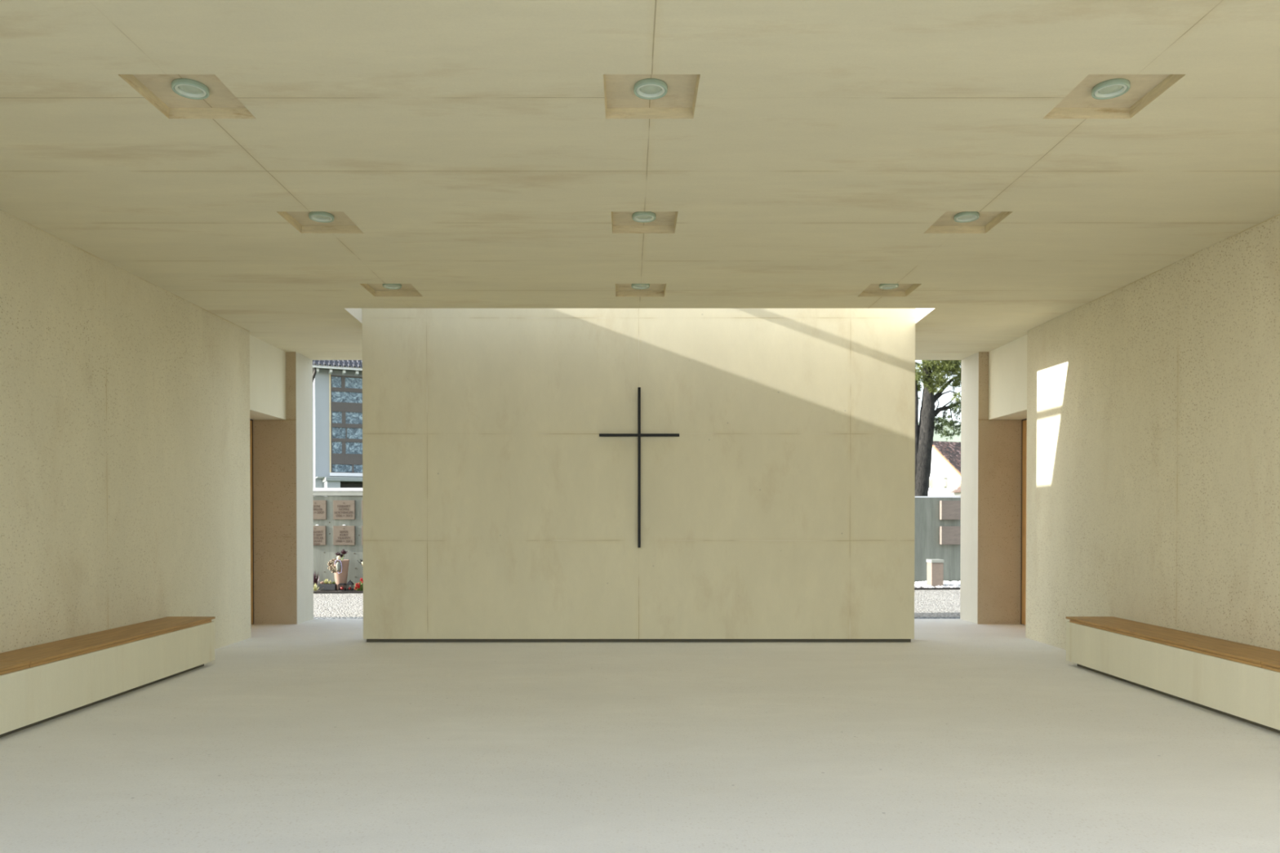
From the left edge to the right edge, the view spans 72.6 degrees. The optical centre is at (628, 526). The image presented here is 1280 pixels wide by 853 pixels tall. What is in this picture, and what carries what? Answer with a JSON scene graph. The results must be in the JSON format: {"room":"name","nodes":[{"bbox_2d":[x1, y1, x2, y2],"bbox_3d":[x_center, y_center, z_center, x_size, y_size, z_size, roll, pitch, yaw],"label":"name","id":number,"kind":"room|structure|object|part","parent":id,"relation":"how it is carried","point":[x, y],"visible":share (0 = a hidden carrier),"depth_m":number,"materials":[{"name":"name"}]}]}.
{"room":"house of worship","nodes":[
{"label":"house of worship","id":0,"kind":"room"},
{"bbox_2d":[0,208,313,653],"bbox_3d":[-5.489,-0.507,7.735,1.066,4.060,11.880,0,1,0],"label":"wall","id":1,"kind":"structure","parent":0,"point":[127,404],"depth_m":8.79,"materials":[{"name":"concrete"}]},
{"bbox_2d":[249,418,253,624],"bbox_3d":[-5.606,-0.054,12.270,0.131,3.050,1.460,0,1,0],"label":"door","id":2,"kind":"structure","parent":1,"relation":"in","point":[251,420],"depth_m":12.96,"materials":[{"name":"wood"}]},
{"bbox_2d":[362,308,915,642],"bbox_3d":[0.128,-1.062,11.274,7.030,5.090,0.390,0,1,0],"label":"wall","id":3,"kind":"structure","parent":0,"point":[496,508],"depth_m":11.08,"materials":[{"name":"concrete"}]},
{"bbox_2d":[599,386,679,547],"bbox_3d":[0.134,-0.743,11.050,1.015,2.030,0.065,0,1,0],"label":"wall cross","id":4,"kind":"object","parent":3,"relation":"attached to","point":[638,434],"visible":1,"depth_m":11.01,"materials":[{"name":"metal"}]},
{"bbox_2d":[0,0,1279,359],"bbox_3d":[0.128,-3.067,8.156,12.300,1.050,10.980,0,1,0],"label":"ceiling","id":5,"kind":"structure","parent":0,"point":[461,153],"depth_m":5.78,"materials":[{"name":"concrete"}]},
{"bbox_2d":[171,78,209,99],"bbox_3d":[-2.564,-2.557,5.097,0.200,0.030,0.200,0,1,0],"label":"recessed light","id":6,"kind":"object","parent":5,"relation":"in","point":[184,87],"visible":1,"depth_m":5.08,"materials":[{"name":"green glass"}]},
{"bbox_2d":[308,211,333,222],"bbox_3d":[-2.564,-2.581,7.271,0.200,0.030,0.200,0,1,0],"label":"recessed light","id":7,"kind":"object","parent":5,"relation":"in","point":[318,216],"visible":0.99,"depth_m":7.25,"materials":[{"name":"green glass"}]},
{"bbox_2d":[382,284,401,289],"bbox_3d":[-2.564,-2.606,9.441,0.200,0.030,0.200,0,1,0],"label":"recessed light","id":8,"kind":"object","parent":5,"relation":"in","point":[394,286],"visible":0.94,"depth_m":9.44,"materials":[{"name":"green glass"}]},
{"bbox_2d":[631,284,649,289],"bbox_3d":[0.128,-2.606,9.441,0.200,0.030,0.200,0,1,0],"label":"recessed light","id":9,"kind":"object","parent":5,"relation":"in","point":[640,286],"visible":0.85,"depth_m":9.45,"materials":[{"name":"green glass"}]},
{"bbox_2d":[631,211,656,222],"bbox_3d":[0.128,-2.581,7.271,0.200,0.030,0.200,0,1,0],"label":"recessed light","id":10,"kind":"object","parent":5,"relation":"in","point":[639,216],"visible":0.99,"depth_m":7.25,"materials":[{"name":"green glass"}]},
{"bbox_2d":[633,78,667,99],"bbox_3d":[0.128,-2.557,5.097,0.200,0.030,0.200,0,1,0],"label":"recessed light","id":11,"kind":"object","parent":5,"relation":"in","point":[647,88],"visible":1,"depth_m":5.08,"materials":[{"name":"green glass"}]},
{"bbox_2d":[879,284,898,289],"bbox_3d":[2.820,-2.606,9.441,0.200,0.030,0.200,0,1,0],"label":"recessed light","id":12,"kind":"object","parent":5,"relation":"in","point":[886,286],"visible":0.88,"depth_m":9.45,"materials":[{"name":"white glass"}]},
{"bbox_2d":[953,211,979,222],"bbox_3d":[2.820,-2.581,7.271,0.200,0.030,0.200,0,1,0],"label":"recessed light","id":13,"kind":"object","parent":5,"relation":"in","point":[965,216],"visible":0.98,"depth_m":7.25,"materials":[{"name":"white glass"}]},
{"bbox_2d":[1091,78,1130,99],"bbox_3d":[2.820,-2.557,5.097,0.200,0.030,0.200,0,1,0],"label":"recessed light","id":14,"kind":"object","parent":5,"relation":"in","point":[1112,88],"visible":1,"depth_m":5.08,"materials":[{"name":"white glass"}]},
{"bbox_2d":[0,618,1279,852],"bbox_3d":[0.128,1.642,8.209,12.300,0.250,10.980,0,1,0],"label":"floor","id":15,"kind":"structure","parent":0,"point":[313,735],"depth_m":5.81,"materials":[{"name":"concrete"}]},
{"bbox_2d":[0,616,215,737],"bbox_3d":[-4.750,1.278,6.340,0.519,0.521,6.251,0,1,0],"label":"bench","id":16,"kind":"object","parent":15,"relation":"on","point":[41,683],"visible":1,"depth_m":7.42,"materials":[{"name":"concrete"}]},
{"bbox_2d":[313,617,959,618],"bbox_3d":[0.128,1.563,13.909,12.300,0.180,0.420,0,1,0],"label":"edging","id":17,"kind":"object","parent":15,"relation":"in","point":[313,617],"visible":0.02,"depth_m":13.99,"materials":[{"name":"grey concrete"}]},
{"bbox_2d":[1065,616,1279,733],"bbox_3d":[5.005,1.278,6.340,0.519,0.521,6.251,0,1,0],"label":"bench","id":18,"kind":"object","parent":15,"relation":"on","point":[1238,681],"visible":1,"depth_m":7.49,"materials":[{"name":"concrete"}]},
{"bbox_2d":[960,213,1279,651],"bbox_3d":[5.745,-0.512,8.185,1.066,4.060,10.980,0,1,0],"label":"wall","id":19,"kind":"structure","parent":0,"point":[1150,406],"depth_m":8.92,"materials":[{"name":"concrete"}]},
{"bbox_2d":[1020,418,1026,625],"bbox_3d":[5.863,-0.054,12.270,0.131,3.050,1.460,0,1,0],"label":"door","id":20,"kind":"structure","parent":19,"relation":"in","point":[1024,422],"depth_m":12.91,"materials":[{"name":"wood"}]},
{"label":"outside","id":21,"kind":"structure","parent":0,"visible":0},
{"bbox_2d":[918,422,960,442],"bbox_3d":[0.128,-22.383,269.740,520.000,42.887,127.942,0,1,0],"label":"hill","id":22,"kind":"structure","parent":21,"point":[956,438],"depth_m":246.54,"materials":[{"name":"white"}]},
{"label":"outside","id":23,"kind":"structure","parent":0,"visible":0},
{"label":"ground","id":24,"kind":"structure","parent":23,"visible":0},
{"bbox_2d":[313,588,356,591],"bbox_3d":[-8.172,1.414,18.685,15.400,0.001,1.664,0,1,0],"label":"soil","id":25,"kind":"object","parent":24,"relation":"on","point":[346,588],"visible":0.02,"depth_m":19.08,"materials":[{"name":"black soil"}]},
{"bbox_2d":[313,570,319,586],"bbox_3d":[-6.945,1.189,19.223,0.199,0.428,0.328,0,1,0],"label":"spiky plant","id":26,"kind":"object","parent":25,"relation":"in","point":[316,579],"visible":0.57,"depth_m":19.22,"materials":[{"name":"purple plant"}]},
{"bbox_2d":[313,583,323,591],"bbox_3d":[-6.779,1.315,18.899,0.267,0.183,0.221,1,1,44],"label":"leafy plant","id":27,"kind":"object","parent":25,"relation":"in","point":[315,588],"visible":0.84,"depth_m":18.85,"materials":[{"name":"yellow plant"}]},
{"bbox_2d":[317,583,336,590],"bbox_3d":[-6.601,1.329,19.116,0.380,0.129,0.180,0,1,0],"label":"trough","id":28,"kind":"object","parent":25,"relation":"on","point":[326,587],"visible":0.99,"depth_m":19.02,"materials":[{"name":"stone"}]},
{"bbox_2d":[333,560,349,590],"bbox_3d":[-6.329,1.068,19.163,0.356,0.651,0.356,0,1,0],"label":"planter","id":29,"kind":"object","parent":25,"relation":"on","point":[341,578],"visible":0.68,"depth_m":19.06,"materials":[{"name":"ceramic"}]},
{"bbox_2d":[327,558,342,573],"bbox_3d":[-6.373,0.862,18.892,0.324,0.330,0.146,0,1,0],"label":"wreath","id":30,"kind":"object","parent":29,"relation":"hanging from","point":[335,569],"visible":1,"depth_m":18.87,"materials":[{"name":"beige plant"}]},
{"bbox_2d":[336,561,340,571],"bbox_3d":[-6.288,0.871,18.866,0.096,0.200,0.094,0,1,0],"label":"pendant","id":31,"kind":"object","parent":30,"relation":"attached to","point":[338,564],"depth_m":18.84,"materials":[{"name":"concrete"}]},
{"bbox_2d":[334,548,347,559],"bbox_3d":[-6.318,0.648,19.180,0.306,0.301,0.200,0,1,20],"label":"dark aeonium","id":32,"kind":"object","parent":29,"relation":"on","point":[343,552],"visible":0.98,"depth_m":19.15,"materials":[{"name":"purple plant"}]},
{"bbox_2d":[337,583,346,591],"bbox_3d":[-6.226,1.321,18.946,0.152,0.151,0.152,0,1,0],"label":"lantern","id":33,"kind":"object","parent":25,"relation":"on","point":[342,588],"visible":1,"depth_m":18.89,"materials":[{"name":"red glass"}]},
{"bbox_2d":[346,580,354,590],"bbox_3d":[-6.066,1.284,18.966,0.139,0.223,0.139,0,1,0],"label":"lantern","id":34,"kind":"object","parent":25,"relation":"on","point":[349,583],"visible":0.99,"depth_m":18.93,"materials":[{"name":"black metal"}]},
{"bbox_3d":[-6.066,1.334,18.966,0.112,0.123,0.112,0,1,0],"label":"frame","id":35,"kind":"part","parent":34,"relation":"part of","materials":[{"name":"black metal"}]},
{"bbox_2d":[353,577,363,591],"bbox_3d":[-5.782,1.253,18.855,0.283,0.287,0.229,0,1,0],"label":"flowers","id":36,"kind":"object","parent":25,"relation":"in","point":[359,587],"visible":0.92,"depth_m":18.78,"materials":[{"name":"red plant"}]},
{"bbox_2d":[312,360,362,488],"bbox_3d":[-6.660,-3.294,38.317,14.700,8.942,11.100,0,1,-23],"label":"building","id":37,"kind":"structure","parent":24,"relation":"on","point":[337,384],"depth_m":32.17,"materials":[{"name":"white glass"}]},
{"bbox_3d":[-10.017,-1.923,32.551,2.188,0.120,0.120,0,1,-23],"label":"window sill","id":38,"kind":"part","parent":37,"relation":"part of","materials":[{"name":"white paint"}]},
{"bbox_2d":[312,488,363,588],"bbox_3d":[-8.172,0.315,19.630,15.400,2.347,0.370,0,1,0],"label":"wall","id":39,"kind":"structure","parent":24,"relation":"on","point":[322,554],"depth_m":19.50,"materials":[{"name":"concrete"}]},
{"bbox_2d":[312,500,326,519],"bbox_3d":[-7.001,-0.365,19.473,0.478,0.429,0.048,0,1,0],"label":"stone plaque","id":40,"kind":"object","parent":39,"relation":"attached to","point":[319,506],"visible":0.56,"depth_m":19.45,"materials":[{"name":"stone"}]},
{"bbox_2d":[313,525,326,545],"bbox_3d":[-7.007,0.211,19.480,0.469,0.437,0.048,0,1,0],"label":"stone plaque","id":41,"kind":"object","parent":39,"relation":"attached to","point":[319,531],"visible":0.63,"depth_m":19.46,"materials":[{"name":"stone"}]},
{"bbox_2d":[333,525,355,545],"bbox_3d":[-6.364,0.207,19.480,0.478,0.429,0.048,0,1,0],"label":"stone plaque","id":42,"kind":"object","parent":39,"relation":"attached to","point":[342,535],"visible":1,"depth_m":19.46,"materials":[{"name":"stone"}]},
{"bbox_2d":[333,500,355,519],"bbox_3d":[-6.362,-0.365,19.473,0.478,0.429,0.048,0,1,0],"label":"stone plaque","id":43,"kind":"object","parent":39,"relation":"attached to","point":[342,509],"visible":1,"depth_m":19.45,"materials":[{"name":"stone"}]},
{"bbox_2d":[361,525,363,545],"bbox_3d":[-5.726,0.207,19.480,0.481,0.429,0.048,0,1,0],"label":"stone plaque","id":44,"kind":"object","parent":39,"relation":"attached to","point":[362,526],"visible":0.02,"depth_m":19.46,"materials":[{"name":"stone"}]},
{"bbox_2d":[313,589,959,617],"bbox_3d":[0.128,1.678,-3.337,120.000,0.001,53.288,0,1,0],"label":"gravel","id":45,"kind":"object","parent":24,"relation":"on","point":[927,603],"visible":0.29,"depth_m":16.22,"materials":[{"name":"white gravel"}]},
{"bbox_2d":[313,587,959,593],"bbox_3d":[0.128,1.440,18.985,40.000,0.112,0.040,0,1,-4],"label":"edging","id":46,"kind":"object","parent":24,"relation":"on","point":[915,588],"visible":0.02,"depth_m":19.41,"materials":[{"name":"metal"}]},
{"bbox_2d":[914,496,960,582],"bbox_3d":[9.666,0.366,21.571,18.000,2.201,0.290,0,1,-6],"label":"wall","id":47,"kind":"structure","parent":24,"relation":"on","point":[927,522],"depth_m":21.20,"materials":[{"name":"concrete"}]},
{"bbox_2d":[939,500,960,519],"bbox_3d":[7.830,-0.390,21.183,0.520,0.462,0.120,0,1,-6],"label":"stone slab","id":48,"kind":"object","parent":47,"relation":"attached to","point":[948,509],"visible":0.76,"depth_m":21.13,"materials":[{"name":"beige stone"}]},
{"bbox_2d":[939,526,960,544],"bbox_3d":[7.832,0.222,21.190,0.520,0.444,0.120,0,1,-6],"label":"stone slab","id":49,"kind":"object","parent":47,"relation":"attached to","point":[948,535],"visible":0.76,"depth_m":21.13,"materials":[{"name":"beige stone"}]},
{"bbox_2d":[915,360,961,496],"bbox_3d":[9.673,-3.842,27.022,7.095,10.637,3.744,0,1,-4],"label":"pine tree","id":50,"kind":"object","parent":24,"relation":"on","point":[924,431],"visible":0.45,"depth_m":26.76,"materials":[{"name":"green plant"}]},
{"bbox_3d":[8.785,-3.466,26.924,0.561,6.990,0.375,0,1,-25],"label":"second stem","id":51,"kind":"part","parent":50,"relation":"part of","materials":[{"name":"brown plant"}]},
{"bbox_2d":[928,440,960,496],"bbox_3d":[22.306,-1.839,50.132,12.360,5.764,9.200,0,1,-21],"label":"house","id":52,"kind":"structure","parent":24,"relation":"on","point":[945,469],"depth_m":47.30,"materials":[{"name":"paint"}]},
{"bbox_3d":[17.371,-2.753,45.773,0.035,3.718,4.600,0,1,-21],"label":"verge trim","id":53,"kind":"part","parent":52,"relation":"part of","materials":[{"name":"white paint"}]},
{"bbox_2d":[947,480,960,496],"bbox_3d":[20.198,-1.153,41.490,9.000,4.588,3.000,0,1,0],"label":"annex","id":54,"kind":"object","parent":24,"relation":"on","point":[956,490],"visible":0.08,"depth_m":42.23,"materials":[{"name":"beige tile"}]},
{"label":"bed base","id":55,"kind":"object","parent":24,"relation":"on","visible":0},
{"bbox_2d":[926,559,944,587],"bbox_3d":[7.026,1.083,19.974,0.293,0.644,0.344,0,1,0],"label":"stone pillar","id":56,"kind":"structure","parent":55,"relation":"on","point":[935,572],"depth_m":19.82,"materials":[{"name":"stone"}]},
{"bbox_2d":[914,580,959,587],"bbox_3d":[7.667,1.359,20.375,6.130,0.080,1.709,0,1,-6],"label":"pebbles","id":57,"kind":"object","parent":55,"relation":"on","point":[953,584],"visible":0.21,"depth_m":20.00,"materials":[{"name":"white gravel"}]}
]}

